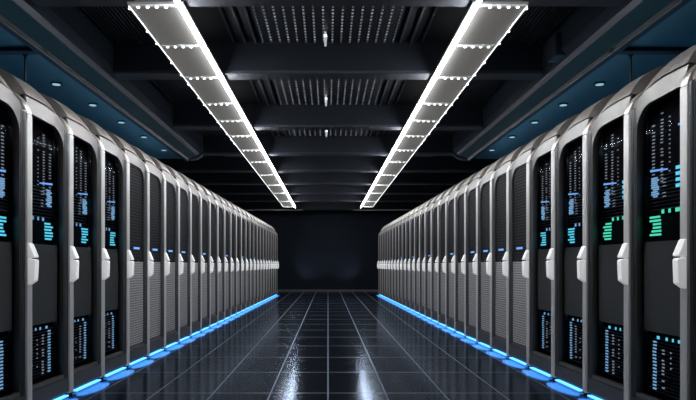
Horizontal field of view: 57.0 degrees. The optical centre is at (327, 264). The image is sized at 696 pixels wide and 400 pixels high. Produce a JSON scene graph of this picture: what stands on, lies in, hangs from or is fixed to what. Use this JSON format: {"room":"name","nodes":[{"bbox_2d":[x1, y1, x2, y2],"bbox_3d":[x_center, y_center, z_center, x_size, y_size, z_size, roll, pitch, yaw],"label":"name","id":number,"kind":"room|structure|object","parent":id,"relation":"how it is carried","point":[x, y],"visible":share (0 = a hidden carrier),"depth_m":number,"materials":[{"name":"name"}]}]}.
{"room":"server room","nodes":[
{"label":"server room","id":0,"kind":"room"},
{"bbox_2d":[0,27,181,158],"bbox_3d":[-3.030,-1.895,6.100,1.140,0.070,10.200,0,0,0],"label":"ceiling","id":1,"kind":"structure","parent":0,"point":[40,73],"depth_m":7.02,"materials":[{"name":"teal"}]},
{"bbox_2d":[0,47,46,54],"bbox_3d":[-3.020,-1.847,5.510,1.160,0.045,0.100,0,0,0],"label":"trim","id":2,"kind":"structure","parent":1,"relation":"attached to","point":[3,50],"depth_m":5.47,"materials":[{"name":"black"}]},
{"bbox_2d":[22,55,27,82],"bbox_3d":[-2.660,-1.571,5.620,0.042,0.582,0.044,0,0,0],"label":"rod","id":3,"kind":"object","parent":1,"relation":"hanging from","point":[25,56],"visible":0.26,"depth_m":5.61,"materials":[{"name":"black"}]},
{"bbox_2d":[0,15,187,160],"bbox_3d":[-2.470,-1.845,6.100,0.060,0.060,10.200,0,0,0],"label":"trim","id":4,"kind":"structure","parent":1,"relation":"attached to","point":[5,24],"depth_m":6.23,"materials":[{"name":"black"}]},
{"bbox_2d":[52,292,603,399],"bbox_3d":[0.000,1.010,10.850,7.200,0.100,24.700,0,0,0],"label":"floor","id":5,"kind":"structure","parent":0,"point":[287,345],"depth_m":6.37,"materials":[{"name":"black tile"}]},
{"bbox_2d":[0,76,38,399],"bbox_3d":[-2.378,-0.164,3.791,1.061,2.236,0.627,0,0,2],"label":"tall cabinet","id":6,"kind":"object","parent":5,"relation":"on","point":[18,270],"visible":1,"depth_m":3.95,"materials":[{"name":"metal"}]},
{"bbox_2d":[0,76,20,108],"bbox_3d":[-2.406,-1.124,3.753,0.948,0.315,0.550,0,0,2],"label":"hood","id":7,"kind":"object","parent":6,"relation":"attached to","point":[9,99],"depth_m":3.85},
{"bbox_2d":[0,69,78,399],"bbox_3d":[-2.369,-0.164,4.426,1.061,2.236,0.627,0,0,2],"label":"tall cabinet","id":8,"kind":"object","parent":5,"relation":"on","point":[52,157],"visible":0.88,"depth_m":4.51,"materials":[{"name":"metal"}]},
{"bbox_2d":[0,69,56,116],"bbox_3d":[-2.396,-1.124,4.388,0.948,0.315,0.550,0,0,2],"label":"hood","id":9,"kind":"object","parent":8,"relation":"attached to","point":[39,107],"depth_m":4.19,"materials":[{"name":"metal"}]},
{"bbox_2d":[40,93,109,390],"bbox_3d":[-2.359,-0.164,5.061,1.061,2.236,0.627,0,0,2],"label":"tall cabinet","id":10,"kind":"object","parent":5,"relation":"on","point":[89,169],"visible":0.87,"depth_m":5.18,"materials":[{"name":"metal"}]},
{"bbox_2d":[40,93,91,136],"bbox_3d":[-2.386,-1.124,5.023,0.948,0.315,0.550,0,0,2],"label":"hood","id":11,"kind":"object","parent":10,"relation":"attached to","point":[79,128],"depth_m":4.82,"materials":[{"name":"metal"}]},
{"bbox_2d":[75,113,133,376],"bbox_3d":[-2.349,-0.164,5.696,1.061,2.236,0.627,0,0,2],"label":"tall cabinet","id":12,"kind":"object","parent":5,"relation":"on","point":[117,178],"visible":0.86,"depth_m":5.83,"materials":[{"name":"black"}]},
{"bbox_2d":[75,113,117,153],"bbox_3d":[-2.377,-1.124,5.658,0.948,0.315,0.550,0,0,2],"label":"hood","id":13,"kind":"object","parent":12,"relation":"attached to","point":[110,147],"depth_m":5.47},
{"bbox_2d":[105,130,153,364],"bbox_3d":[-2.339,-0.164,6.331,1.061,2.236,0.627,0,0,2],"label":"tall cabinet","id":14,"kind":"object","parent":5,"relation":"on","point":[139,171],"visible":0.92,"depth_m":6.38,"materials":[{"name":"metal"}]},
{"bbox_2d":[105,130,139,165],"bbox_3d":[-2.367,-1.124,6.293,0.948,0.315,0.550,0,0,2],"label":"hood","id":15,"kind":"object","parent":14,"relation":"attached to","point":[134,160],"depth_m":6.11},
{"bbox_2d":[128,143,169,355],"bbox_3d":[-2.329,-0.164,6.965,1.061,2.236,0.627,0,0,2],"label":"tall cabinet","id":16,"kind":"object","parent":5,"relation":"on","point":[157,178],"visible":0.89,"depth_m":7.02,"materials":[{"name":"black"}]},
{"bbox_2d":[128,143,157,168],"bbox_3d":[-2.357,-1.124,6.928,0.948,0.315,0.550,0,0,2],"label":"hood","id":17,"kind":"object","parent":16,"relation":"attached to","point":[142,155],"depth_m":6.70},
{"bbox_2d":[147,154,183,347],"bbox_3d":[-2.319,-0.164,7.600,1.061,2.236,0.627,0,0,2],"label":"tall cabinet","id":18,"kind":"object","parent":5,"relation":"on","point":[172,186],"visible":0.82,"depth_m":7.65,"materials":[{"name":"black"}]},
{"bbox_2d":[147,154,171,175],"bbox_3d":[-2.347,-1.124,7.563,0.948,0.315,0.550,0,0,2],"label":"hood","id":19,"kind":"object","parent":18,"relation":"attached to","point":[159,165],"depth_m":7.32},
{"bbox_2d":[163,163,194,340],"bbox_3d":[-2.309,-0.164,8.235,1.061,2.236,0.627,0,0,2],"label":"tall cabinet","id":20,"kind":"object","parent":5,"relation":"on","point":[185,191],"visible":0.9,"depth_m":8.30,"materials":[{"name":"black"}]},
{"bbox_2d":[163,163,184,182],"bbox_3d":[-2.337,-1.124,8.198,0.948,0.315,0.550,0,0,2],"label":"hood","id":21,"kind":"object","parent":20,"relation":"attached to","point":[174,174],"depth_m":7.95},
{"bbox_2d":[176,171,204,335],"bbox_3d":[-2.299,-0.164,8.870,1.061,2.236,0.627,0,0,2],"label":"tall cabinet","id":22,"kind":"object","parent":5,"relation":"on","point":[199,261],"visible":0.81,"depth_m":8.95,"materials":[{"name":"metal"}]},
{"bbox_2d":[176,171,195,188],"bbox_3d":[-2.327,-1.124,8.833,0.948,0.315,0.550,0,0,2],"label":"hood","id":23,"kind":"object","parent":22,"relation":"attached to","point":[186,180],"depth_m":8.59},
{"bbox_2d":[187,177,213,330],"bbox_3d":[-2.289,-0.164,9.505,1.061,2.236,0.627,0,0,2],"label":"tall cabinet","id":24,"kind":"object","parent":5,"relation":"on","point":[206,203],"visible":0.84,"depth_m":9.61,"materials":[{"name":"black"}]},
{"bbox_2d":[187,177,203,191],"bbox_3d":[-2.317,-1.124,9.468,0.948,0.315,0.550,0,0,2],"label":"hood","id":25,"kind":"object","parent":24,"relation":"attached to","point":[195,184],"depth_m":9.18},
{"bbox_2d":[197,183,220,326],"bbox_3d":[-2.279,-0.164,10.140,1.061,2.236,0.627,0,0,2],"label":"tall cabinet","id":26,"kind":"object","parent":5,"relation":"on","point":[214,205],"visible":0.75,"depth_m":10.25,"materials":[{"name":"black"}]},
{"bbox_2d":[197,183,212,196],"bbox_3d":[-2.307,-1.124,10.103,0.948,0.315,0.550,0,0,2],"label":"hood","id":27,"kind":"object","parent":26,"relation":"attached to","point":[205,190],"depth_m":9.82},
{"bbox_2d":[206,188,227,322],"bbox_3d":[-2.269,-0.164,10.775,1.061,2.236,0.627,0,0,2],"label":"tall cabinet","id":28,"kind":"object","parent":5,"relation":"on","point":[224,266],"visible":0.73,"depth_m":10.86,"materials":[{"name":"black"}]},
{"bbox_2d":[206,188,219,200],"bbox_3d":[-2.297,-1.124,10.738,0.948,0.315,0.550,0,0,2],"label":"hood","id":29,"kind":"object","parent":28,"relation":"attached to","point":[215,197],"depth_m":10.47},
{"bbox_2d":[214,193,233,319],"bbox_3d":[-2.259,-0.164,11.410,1.061,2.236,0.627,0,0,2],"label":"tall cabinet","id":30,"kind":"object","parent":5,"relation":"on","point":[227,209],"visible":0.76,"depth_m":11.47,"materials":[{"name":"black"}]},
{"bbox_2d":[214,193,226,204],"bbox_3d":[-2.287,-1.124,11.373,0.948,0.315,0.550,0,0,2],"label":"hood","id":31,"kind":"object","parent":30,"relation":"attached to","point":[222,201],"depth_m":11.09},
{"bbox_2d":[221,197,238,316],"bbox_3d":[-2.249,-0.164,12.045,1.061,2.236,0.627,0,0,2],"label":"tall cabinet","id":32,"kind":"object","parent":5,"relation":"on","point":[233,213],"visible":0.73,"depth_m":12.12,"materials":[{"name":"black"}]},
{"bbox_2d":[228,201,243,313],"bbox_3d":[-2.240,-0.164,12.680,1.061,2.236,0.627,0,0,2],"label":"tall cabinet","id":33,"kind":"object","parent":5,"relation":"on","point":[239,217],"visible":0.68,"depth_m":12.83,"materials":[{"name":"black"}]},
{"bbox_2d":[232,203,248,311],"bbox_3d":[-2.230,-0.164,13.315,1.061,2.236,0.627,0,0,2],"label":"tall cabinet","id":34,"kind":"object","parent":5,"relation":"on","point":[245,260],"visible":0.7,"depth_m":13.40,"materials":[{"name":"black"}]},
{"bbox_2d":[237,206,252,309],"bbox_3d":[-2.220,-0.164,13.950,1.061,2.236,0.627,0,0,2],"label":"tall cabinet","id":35,"kind":"object","parent":5,"relation":"on","point":[243,212],"visible":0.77,"depth_m":14.04,"materials":[{"name":"black"}]},
{"bbox_2d":[242,209,255,307],"bbox_3d":[-2.210,-0.164,14.585,1.061,2.236,0.627,0,0,2],"label":"tall cabinet","id":36,"kind":"object","parent":5,"relation":"on","point":[247,214],"visible":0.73,"depth_m":14.69,"materials":[{"name":"black"}]},
{"bbox_2d":[247,212,259,305],"bbox_3d":[-2.200,-0.164,15.220,1.061,2.236,0.627,0,0,2],"label":"tall cabinet","id":37,"kind":"object","parent":5,"relation":"on","point":[251,216],"visible":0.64,"depth_m":15.35,"materials":[{"name":"black"}]},
{"bbox_2d":[251,214,262,303],"bbox_3d":[-2.190,-0.164,15.854,1.061,2.236,0.627,0,0,2],"label":"tall cabinet","id":38,"kind":"object","parent":5,"relation":"on","point":[255,219],"visible":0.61,"depth_m":16.01,"materials":[{"name":"black"}]},
{"bbox_2d":[254,216,264,302],"bbox_3d":[-2.180,-0.164,16.489,1.061,2.236,0.627,0,0,2],"label":"tall cabinet","id":39,"kind":"object","parent":5,"relation":"on","point":[259,222],"visible":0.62,"depth_m":16.64,"materials":[{"name":"black"}]},
{"bbox_2d":[256,217,267,300],"bbox_3d":[-2.170,-0.164,17.124,1.061,2.236,0.627,0,0,2],"label":"tall cabinet","id":40,"kind":"object","parent":5,"relation":"on","point":[264,227],"visible":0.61,"depth_m":17.26,"materials":[{"name":"black"}]},
{"bbox_2d":[261,220,270,299],"bbox_3d":[-2.160,-0.164,17.759,1.061,2.236,0.627,0,0,2],"label":"tall cabinet","id":41,"kind":"object","parent":5,"relation":"on","point":[267,230],"visible":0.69,"depth_m":17.91,"materials":[{"name":"black"}]},
{"bbox_2d":[263,221,272,298],"bbox_3d":[-2.150,-0.164,18.394,1.061,2.236,0.627,0,0,2],"label":"tall cabinet","id":42,"kind":"object","parent":5,"relation":"on","point":[270,260],"visible":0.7,"depth_m":18.55,"materials":[{"name":"black"}]},
{"bbox_2d":[266,223,274,296],"bbox_3d":[-2.140,-0.164,19.029,1.061,2.236,0.627,0,0,2],"label":"tall cabinet","id":43,"kind":"object","parent":5,"relation":"on","point":[272,234],"visible":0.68,"depth_m":19.18,"materials":[{"name":"black"}]},
{"bbox_2d":[268,224,276,295],"bbox_3d":[-2.131,-0.164,19.664,1.061,2.236,0.627,0,0,2],"label":"tall cabinet","id":44,"kind":"object","parent":5,"relation":"on","point":[268,224],"visible":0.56,"depth_m":19.82,"materials":[{"name":"black"}]},
{"bbox_2d":[271,226,278,294],"bbox_3d":[-2.120,-0.164,20.299,1.061,2.236,0.627,0,0,2],"label":"tall cabinet","id":45,"kind":"object","parent":5,"relation":"on","point":[277,263],"visible":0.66,"depth_m":20.45,"materials":[{"name":"black"}]},
{"bbox_2d":[377,226,384,294],"bbox_3d":[2.120,-0.164,20.299,1.061,2.236,0.627,0,0,-2],"label":"tall cabinet","id":46,"kind":"object","parent":5,"relation":"on","point":[378,263],"visible":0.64,"depth_m":20.45,"materials":[{"name":"black"}]},
{"bbox_2d":[379,224,387,295],"bbox_3d":[2.131,-0.164,19.664,1.061,2.236,0.627,0,0,-2],"label":"tall cabinet","id":47,"kind":"object","parent":5,"relation":"on","point":[387,224],"visible":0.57,"depth_m":19.82,"materials":[{"name":"black"}]},
{"bbox_2d":[381,223,389,296],"bbox_3d":[2.140,-0.164,19.029,1.061,2.236,0.627,0,0,-2],"label":"tall cabinet","id":48,"kind":"object","parent":5,"relation":"on","point":[383,234],"visible":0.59,"depth_m":19.18,"materials":[{"name":"black"}]},
{"bbox_2d":[383,221,392,298],"bbox_3d":[2.150,-0.164,18.394,1.061,2.236,0.627,0,0,-2],"label":"tall cabinet","id":49,"kind":"object","parent":5,"relation":"on","point":[385,260],"visible":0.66,"depth_m":18.55,"materials":[{"name":"black"}]},
{"bbox_2d":[385,220,394,299],"bbox_3d":[2.160,-0.164,17.759,1.061,2.236,0.627,0,0,-2],"label":"tall cabinet","id":50,"kind":"object","parent":5,"relation":"on","point":[388,229],"visible":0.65,"depth_m":17.91,"materials":[{"name":"black"}]},
{"bbox_2d":[388,217,399,300],"bbox_3d":[2.170,-0.164,17.124,1.061,2.236,0.627,0,0,-2],"label":"tall cabinet","id":51,"kind":"object","parent":5,"relation":"on","point":[391,227],"visible":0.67,"depth_m":17.26,"materials":[{"name":"black"}]},
{"bbox_2d":[391,216,401,302],"bbox_3d":[2.180,-0.164,16.489,1.061,2.236,0.627,0,0,-2],"label":"tall cabinet","id":52,"kind":"object","parent":5,"relation":"on","point":[396,222],"visible":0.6,"depth_m":16.64,"materials":[{"name":"black"}]},
{"bbox_2d":[393,214,404,303],"bbox_3d":[2.190,-0.164,15.854,1.061,2.236,0.627,0,0,-2],"label":"tall cabinet","id":53,"kind":"object","parent":5,"relation":"on","point":[400,219],"visible":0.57,"depth_m":16.01,"materials":[{"name":"black"}]},
{"bbox_2d":[396,212,408,305],"bbox_3d":[2.200,-0.164,15.220,1.061,2.236,0.627,0,0,-2],"label":"tall cabinet","id":54,"kind":"object","parent":5,"relation":"on","point":[404,216],"visible":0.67,"depth_m":15.35,"materials":[{"name":"black"}]},
{"bbox_2d":[400,209,413,307],"bbox_3d":[2.210,-0.164,14.585,1.061,2.236,0.627,0,0,-2],"label":"tall cabinet","id":55,"kind":"object","parent":5,"relation":"on","point":[408,214],"visible":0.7,"depth_m":14.69,"materials":[{"name":"black"}]},
{"bbox_2d":[403,206,418,309],"bbox_3d":[2.220,-0.164,13.950,1.061,2.236,0.627,0,0,-2],"label":"tall cabinet","id":56,"kind":"object","parent":5,"relation":"on","point":[412,212],"visible":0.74,"depth_m":14.04,"materials":[{"name":"black"}]},
{"bbox_2d":[407,203,423,311],"bbox_3d":[2.230,-0.164,13.315,1.061,2.236,0.627,0,0,-2],"label":"tall cabinet","id":57,"kind":"object","parent":5,"relation":"on","point":[410,260],"visible":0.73,"depth_m":13.40,"materials":[{"name":"black"}]},
{"bbox_2d":[412,201,427,313],"bbox_3d":[2.240,-0.164,12.680,1.061,2.236,0.627,0,0,-2],"label":"tall cabinet","id":58,"kind":"object","parent":5,"relation":"on","point":[416,217],"visible":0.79,"depth_m":12.83,"materials":[{"name":"black"}]},
{"bbox_2d":[417,197,434,316],"bbox_3d":[2.249,-0.164,12.045,1.061,2.236,0.627,0,0,-2],"label":"tall cabinet","id":59,"kind":"object","parent":5,"relation":"on","point":[422,213],"visible":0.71,"depth_m":12.11,"materials":[{"name":"black"}]},
{"bbox_2d":[422,193,441,319],"bbox_3d":[2.259,-0.164,11.410,1.061,2.236,0.627,0,0,-2],"label":"tall cabinet","id":60,"kind":"object","parent":5,"relation":"on","point":[428,209],"visible":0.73,"depth_m":11.47,"materials":[{"name":"black"}]},
{"bbox_2d":[429,193,441,204],"bbox_3d":[2.287,-1.124,11.373,0.948,0.315,0.550,0,0,-2],"label":"hood","id":61,"kind":"object","parent":60,"relation":"attached to","point":[433,201],"depth_m":11.09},
{"bbox_2d":[428,188,449,322],"bbox_3d":[2.269,-0.164,10.775,1.061,2.236,0.627,0,0,-2],"label":"tall cabinet","id":62,"kind":"object","parent":5,"relation":"on","point":[431,266],"visible":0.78,"depth_m":10.86,"materials":[{"name":"black"}]},
{"bbox_2d":[436,188,449,200],"bbox_3d":[2.297,-1.124,10.738,0.948,0.315,0.550,0,0,-2],"label":"hood","id":63,"kind":"object","parent":62,"relation":"attached to","point":[440,197],"depth_m":10.47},
{"bbox_2d":[435,183,458,326],"bbox_3d":[2.279,-0.164,10.140,1.061,2.236,0.627,0,0,-2],"label":"tall cabinet","id":64,"kind":"object","parent":5,"relation":"on","point":[441,205],"visible":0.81,"depth_m":10.25,"materials":[{"name":"black"}]},
{"bbox_2d":[443,183,458,196],"bbox_3d":[2.307,-1.124,10.103,0.948,0.315,0.550,0,0,-2],"label":"hood","id":65,"kind":"object","parent":64,"relation":"attached to","point":[450,190],"depth_m":9.82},
{"bbox_2d":[442,177,468,330],"bbox_3d":[2.289,-0.164,9.505,1.061,2.236,0.627,0,0,-2],"label":"tall cabinet","id":66,"kind":"object","parent":5,"relation":"on","point":[449,203],"visible":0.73,"depth_m":9.61,"materials":[{"name":"black"}]},
{"bbox_2d":[452,177,468,191],"bbox_3d":[2.317,-1.124,9.468,0.948,0.315,0.550,0,0,-2],"label":"hood","id":67,"kind":"object","parent":66,"relation":"attached to","point":[460,184],"depth_m":9.18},
{"bbox_2d":[451,171,479,335],"bbox_3d":[2.299,-0.164,8.870,1.061,2.236,0.627,0,0,-2],"label":"tall cabinet","id":68,"kind":"object","parent":5,"relation":"on","point":[456,261],"visible":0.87,"depth_m":8.95,"materials":[{"name":"metal"}]},
{"bbox_2d":[460,171,479,188],"bbox_3d":[2.327,-1.124,8.833,0.948,0.315,0.550,0,0,-2],"label":"hood","id":69,"kind":"object","parent":68,"relation":"attached to","point":[469,180],"depth_m":8.59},
{"bbox_2d":[461,163,492,340],"bbox_3d":[2.309,-0.164,8.235,1.061,2.236,0.627,0,0,-2],"label":"tall cabinet","id":70,"kind":"object","parent":5,"relation":"on","point":[470,191],"visible":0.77,"depth_m":8.30,"materials":[{"name":"black"}]},
{"bbox_2d":[471,163,492,182],"bbox_3d":[2.337,-1.124,8.198,0.948,0.315,0.550,0,0,-2],"label":"hood","id":71,"kind":"object","parent":70,"relation":"attached to","point":[481,174],"depth_m":7.95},
{"bbox_2d":[472,154,508,347],"bbox_3d":[2.319,-0.164,7.600,1.061,2.236,0.627,0,0,-2],"label":"tall cabinet","id":72,"kind":"object","parent":5,"relation":"on","point":[483,186],"visible":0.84,"depth_m":7.65,"materials":[{"name":"black"}]},
{"bbox_2d":[484,154,508,175],"bbox_3d":[2.347,-1.124,7.563,0.948,0.315,0.550,0,0,-2],"label":"hood","id":73,"kind":"object","parent":72,"relation":"attached to","point":[496,165],"depth_m":7.32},
{"bbox_2d":[486,143,527,355],"bbox_3d":[2.329,-0.164,6.965,1.061,2.236,0.627,0,0,-2],"label":"tall cabinet","id":74,"kind":"object","parent":5,"relation":"on","point":[498,178],"visible":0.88,"depth_m":7.02,"materials":[{"name":"black"}]},
{"bbox_2d":[498,143,527,168],"bbox_3d":[2.357,-1.124,6.928,0.948,0.315,0.550,0,0,-2],"label":"hood","id":75,"kind":"object","parent":74,"relation":"attached to","point":[513,155],"depth_m":6.70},
{"bbox_2d":[502,130,550,364],"bbox_3d":[2.339,-0.164,6.331,1.061,2.236,0.627,0,0,-2],"label":"tall cabinet","id":76,"kind":"object","parent":5,"relation":"on","point":[516,171],"visible":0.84,"depth_m":6.38,"materials":[{"name":"metal"}]},
{"bbox_2d":[516,130,550,165],"bbox_3d":[2.367,-1.124,6.293,0.948,0.315,0.550,0,0,-2],"label":"hood","id":77,"kind":"object","parent":76,"relation":"attached to","point":[521,160],"depth_m":6.11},
{"bbox_2d":[522,113,580,376],"bbox_3d":[2.349,-0.164,5.696,1.061,2.236,0.627,0,0,-2],"label":"tall cabinet","id":78,"kind":"object","parent":5,"relation":"on","point":[538,178],"visible":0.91,"depth_m":5.83,"materials":[{"name":"metal"}]},
{"bbox_2d":[538,113,580,153],"bbox_3d":[2.377,-1.124,5.658,0.948,0.315,0.550,0,0,-2],"label":"hood","id":79,"kind":"object","parent":78,"relation":"attached to","point":[545,147],"depth_m":5.47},
{"bbox_2d":[546,93,615,390],"bbox_3d":[2.359,-0.164,5.061,1.061,2.236,0.627,0,0,-2],"label":"tall cabinet","id":80,"kind":"object","parent":5,"relation":"on","point":[566,169],"visible":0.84,"depth_m":5.18,"materials":[{"name":"metal"}]},
{"bbox_2d":[564,93,615,136],"bbox_3d":[2.386,-1.124,5.023,0.948,0.315,0.550,0,0,-2],"label":"hood","id":81,"kind":"object","parent":80,"relation":"attached to","point":[576,128],"depth_m":4.82,"materials":[{"name":"metal"}]},
{"bbox_2d":[577,66,663,399],"bbox_3d":[2.369,-0.164,4.426,1.061,2.236,0.627,0,0,-2],"label":"tall cabinet","id":82,"kind":"object","parent":5,"relation":"on","point":[602,157],"visible":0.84,"depth_m":4.51,"materials":[{"name":"metal"}]},
{"bbox_2d":[599,66,663,116],"bbox_3d":[2.396,-1.124,4.388,0.948,0.315,0.550,0,0,-2],"label":"hood","id":83,"kind":"object","parent":82,"relation":"attached to","point":[616,107],"depth_m":4.18,"materials":[{"name":"metal"}]},
{"bbox_2d":[617,44,695,399],"bbox_3d":[2.378,-0.164,3.791,1.061,2.236,0.627,0,0,-2],"label":"tall cabinet","id":84,"kind":"object","parent":5,"relation":"on","point":[651,142],"visible":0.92,"depth_m":3.86,"materials":[{"name":"metal"}]},
{"bbox_2d":[635,44,695,108],"bbox_3d":[2.406,-1.124,3.753,0.948,0.315,0.550,0,0,-2],"label":"hood","id":85,"kind":"object","parent":84,"relation":"attached to","point":[664,88],"depth_m":3.67,"materials":[{"name":"metal"}]},
{"bbox_2d":[672,64,695,399],"bbox_3d":[2.388,-0.164,3.156,1.061,2.236,0.627,0,0,-2],"label":"tall cabinet","id":86,"kind":"object","parent":5,"relation":"on","point":[684,267],"visible":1,"depth_m":3.38,"materials":[{"name":"metal"}]},
{"bbox_2d":[246,211,409,289],"bbox_3d":[0.000,-0.670,23.250,7.400,3.460,0.100,0,0,0],"label":"wall","id":87,"kind":"structure","parent":0,"point":[317,250],"depth_m":23.20,"materials":[{"name":"black"}]},
{"bbox_2d":[277,290,378,291],"bbox_3d":[0.000,0.925,23.185,7.200,0.070,0.030,0,0,0],"label":"baseboard","id":88,"kind":"structure","parent":87,"relation":"attached to","point":[277,290],"depth_m":23.17,"materials":[{"name":"grey"}]},
{"bbox_2d":[85,7,570,134],"bbox_3d":[0.000,-2.340,10.850,7.200,0.120,24.700,0,0,0],"label":"ceiling","id":89,"kind":"structure","parent":0,"point":[446,21],"depth_m":6.30,"materials":[{"name":"black"}]},
{"bbox_2d":[0,0,202,160],"bbox_3d":[-2.320,-2.065,6.185,0.260,0.430,10.370,0,0,0],"label":"beam","id":90,"kind":"structure","parent":89,"relation":"attached to","point":[69,34],"depth_m":6.21,"materials":[{"name":"metal"}]},
{"bbox_2d":[81,7,256,43],"bbox_3d":[-1.433,-2.260,5.685,1.426,0.039,1.610,0,0,0],"label":"ceiling panel","id":91,"kind":"object","parent":89,"relation":"attached to","point":[120,24],"visible":0.69,"depth_m":5.99,"materials":[{"name":"black"}]},
{"bbox_2d":[151,80,276,105],"bbox_3d":[-1.433,-2.260,7.900,1.426,0.039,2.220,0,0,0],"label":"ceiling panel","id":92,"kind":"object","parent":89,"relation":"attached to","point":[178,92],"visible":0.39,"depth_m":8.31,"materials":[{"name":"black"}]},
{"bbox_2d":[199,130,286,136],"bbox_3d":[-1.433,-2.260,10.260,1.426,0.039,1.900,0,0,0],"label":"ceiling panel","id":93,"kind":"object","parent":89,"relation":"attached to","point":[205,133],"visible":0.25,"depth_m":10.90,"materials":[{"name":"black"}]},
{"bbox_2d":[113,42,542,79],"bbox_3d":[0.000,-2.115,6.631,4.380,0.330,0.227,0,0,0],"label":"ceiling beam","id":94,"kind":"structure","parent":89,"relation":"attached to","point":[239,60],"depth_m":6.53,"materials":[{"name":"metal"}]},
{"bbox_2d":[173,104,482,129],"bbox_3d":[0.000,-2.115,9.152,4.380,0.330,0.227,0,0,0],"label":"ceiling beam","id":95,"kind":"structure","parent":89,"relation":"attached to","point":[263,117],"depth_m":9.05,"materials":[{"name":"metal"}]},
{"bbox_2d":[250,7,405,43],"bbox_3d":[0.000,-2.263,5.685,1.360,0.035,1.610,0,0,0],"label":"ceiling vent","id":96,"kind":"object","parent":89,"relation":"in","point":[273,24],"visible":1,"depth_m":5.98,"materials":[{"name":"black"}]},
{"bbox_2d":[157,156,498,172],"bbox_3d":[0.000,-2.115,13.402,7.200,0.330,0.227,0,0,0],"label":"ceiling beam","id":97,"kind":"structure","parent":89,"relation":"attached to","point":[206,164],"depth_m":13.30,"materials":[{"name":"metal"}]},
{"bbox_2d":[200,135,455,155],"bbox_3d":[0.000,-2.115,11.351,7.200,0.330,0.227,0,0,0],"label":"ceiling beam","id":98,"kind":"structure","parent":89,"relation":"attached to","point":[276,145],"depth_m":11.25,"materials":[{"name":"metal"}]},
{"bbox_2d":[127,0,295,206],"bbox_3d":[-1.266,-1.904,11.750,0.413,0.052,18.500,0,0,0],"label":"light","id":99,"kind":"object","parent":98,"relation":"attached to","point":[171,25],"visible":1,"depth_m":6.42,"materials":[{"name":"grey"}]},
{"bbox_2d":[360,0,528,206],"bbox_3d":[1.266,-1.904,11.750,0.413,0.052,18.500,0,0,0],"label":"light","id":100,"kind":"object","parent":98,"relation":"attached to","point":[484,25],"visible":1,"depth_m":6.42,"materials":[{"name":"grey"}]},
{"bbox_2d":[31,0,624,6],"bbox_3d":[0.000,-2.115,4.721,4.380,0.330,0.227,0,0,0],"label":"ceiling beam","id":101,"kind":"structure","parent":89,"relation":"attached to","point":[40,3],"depth_m":4.77,"materials":[{"name":"metal"}]},
{"bbox_2d":[181,173,474,184],"bbox_3d":[0.000,-2.115,15.502,7.200,0.330,0.227,0,0,0],"label":"ceiling beam","id":102,"kind":"structure","parent":89,"relation":"attached to","point":[200,178],"depth_m":15.40,"materials":[{"name":"metal"}]},
{"bbox_2d":[272,80,383,105],"bbox_3d":[0.000,-2.263,7.900,1.360,0.035,2.220,0,0,0],"label":"ceiling vent","id":103,"kind":"object","parent":89,"relation":"in","point":[288,92],"visible":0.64,"depth_m":8.33,"materials":[{"name":"black"}]},
{"bbox_2d":[202,185,453,194],"bbox_3d":[0.000,-2.115,17.602,7.200,0.330,0.227,0,0,0],"label":"ceiling beam","id":104,"kind":"structure","parent":89,"relation":"attached to","point":[217,189],"depth_m":17.50,"materials":[{"name":"metal"}]},
{"bbox_2d":[231,202,424,210],"bbox_3d":[0.000,-2.070,21.750,7.200,0.420,0.300,0,0,0],"label":"ceiling beam","id":105,"kind":"structure","parent":89,"relation":"attached to","point":[305,206],"depth_m":21.60,"materials":[{"name":"black"}]},
{"bbox_2d":[219,195,436,201],"bbox_3d":[0.000,-2.115,19.701,7.200,0.330,0.227,0,0,0],"label":"ceiling beam","id":106,"kind":"structure","parent":89,"relation":"attached to","point":[231,198],"depth_m":19.60,"materials":[{"name":"metal"}]},
{"bbox_2d":[287,130,368,136],"bbox_3d":[0.000,-2.263,10.260,1.360,0.035,1.900,0,0,0],"label":"ceiling vent","id":107,"kind":"object","parent":89,"relation":"in","point":[290,132],"visible":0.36,"depth_m":10.92,"materials":[{"name":"black"}]},
{"bbox_2d":[369,130,456,136],"bbox_3d":[1.433,-2.260,10.260,1.426,0.039,1.900,0,0,0],"label":"ceiling panel","id":108,"kind":"object","parent":89,"relation":"attached to","point":[434,133],"visible":0.25,"depth_m":10.90,"materials":[{"name":"black"}]},
{"bbox_2d":[379,80,504,105],"bbox_3d":[1.433,-2.260,7.900,1.426,0.039,2.220,0,0,0],"label":"ceiling panel","id":109,"kind":"object","parent":89,"relation":"attached to","point":[477,92],"visible":0.41,"depth_m":8.31,"materials":[{"name":"black"}]},
{"bbox_2d":[399,7,574,43],"bbox_3d":[1.433,-2.260,5.685,1.426,0.039,1.610,0,0,0],"label":"ceiling panel","id":110,"kind":"object","parent":89,"relation":"attached to","point":[534,24],"visible":0.66,"depth_m":5.99,"materials":[{"name":"black"}]},
{"bbox_2d":[453,0,673,160],"bbox_3d":[2.290,-2.065,6.185,0.320,0.430,10.370,0,0,0],"label":"beam","id":111,"kind":"structure","parent":89,"relation":"attached to","point":[586,34],"depth_m":6.10,"materials":[{"name":"metal"}]},
{"bbox_2d":[474,0,695,158],"bbox_3d":[3.030,-1.895,6.100,1.140,0.070,10.200,0,0,0],"label":"ceiling","id":112,"kind":"structure","parent":0,"point":[679,29],"depth_m":6.45,"materials":[{"name":"teal"}]},
{"bbox_2d":[468,0,691,160],"bbox_3d":[2.470,-1.845,6.100,0.060,0.060,10.200,0,0,0],"label":"trim","id":113,"kind":"structure","parent":112,"relation":"attached to","point":[674,6],"depth_m":5.82,"materials":[{"name":"black"}]},
{"bbox_2d":[628,55,633,82],"bbox_3d":[2.660,-1.571,5.620,0.042,0.582,0.044,0,0,0],"label":"rod","id":114,"kind":"object","parent":112,"relation":"hanging from","point":[630,56],"visible":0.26,"depth_m":5.61,"materials":[{"name":"black"}]},
{"bbox_2d":[609,47,689,54],"bbox_3d":[3.020,-1.847,5.510,1.160,0.045,0.100,0,0,0],"label":"trim","id":115,"kind":"structure","parent":112,"relation":"attached to","point":[629,50],"depth_m":5.47,"materials":[{"name":"black"}]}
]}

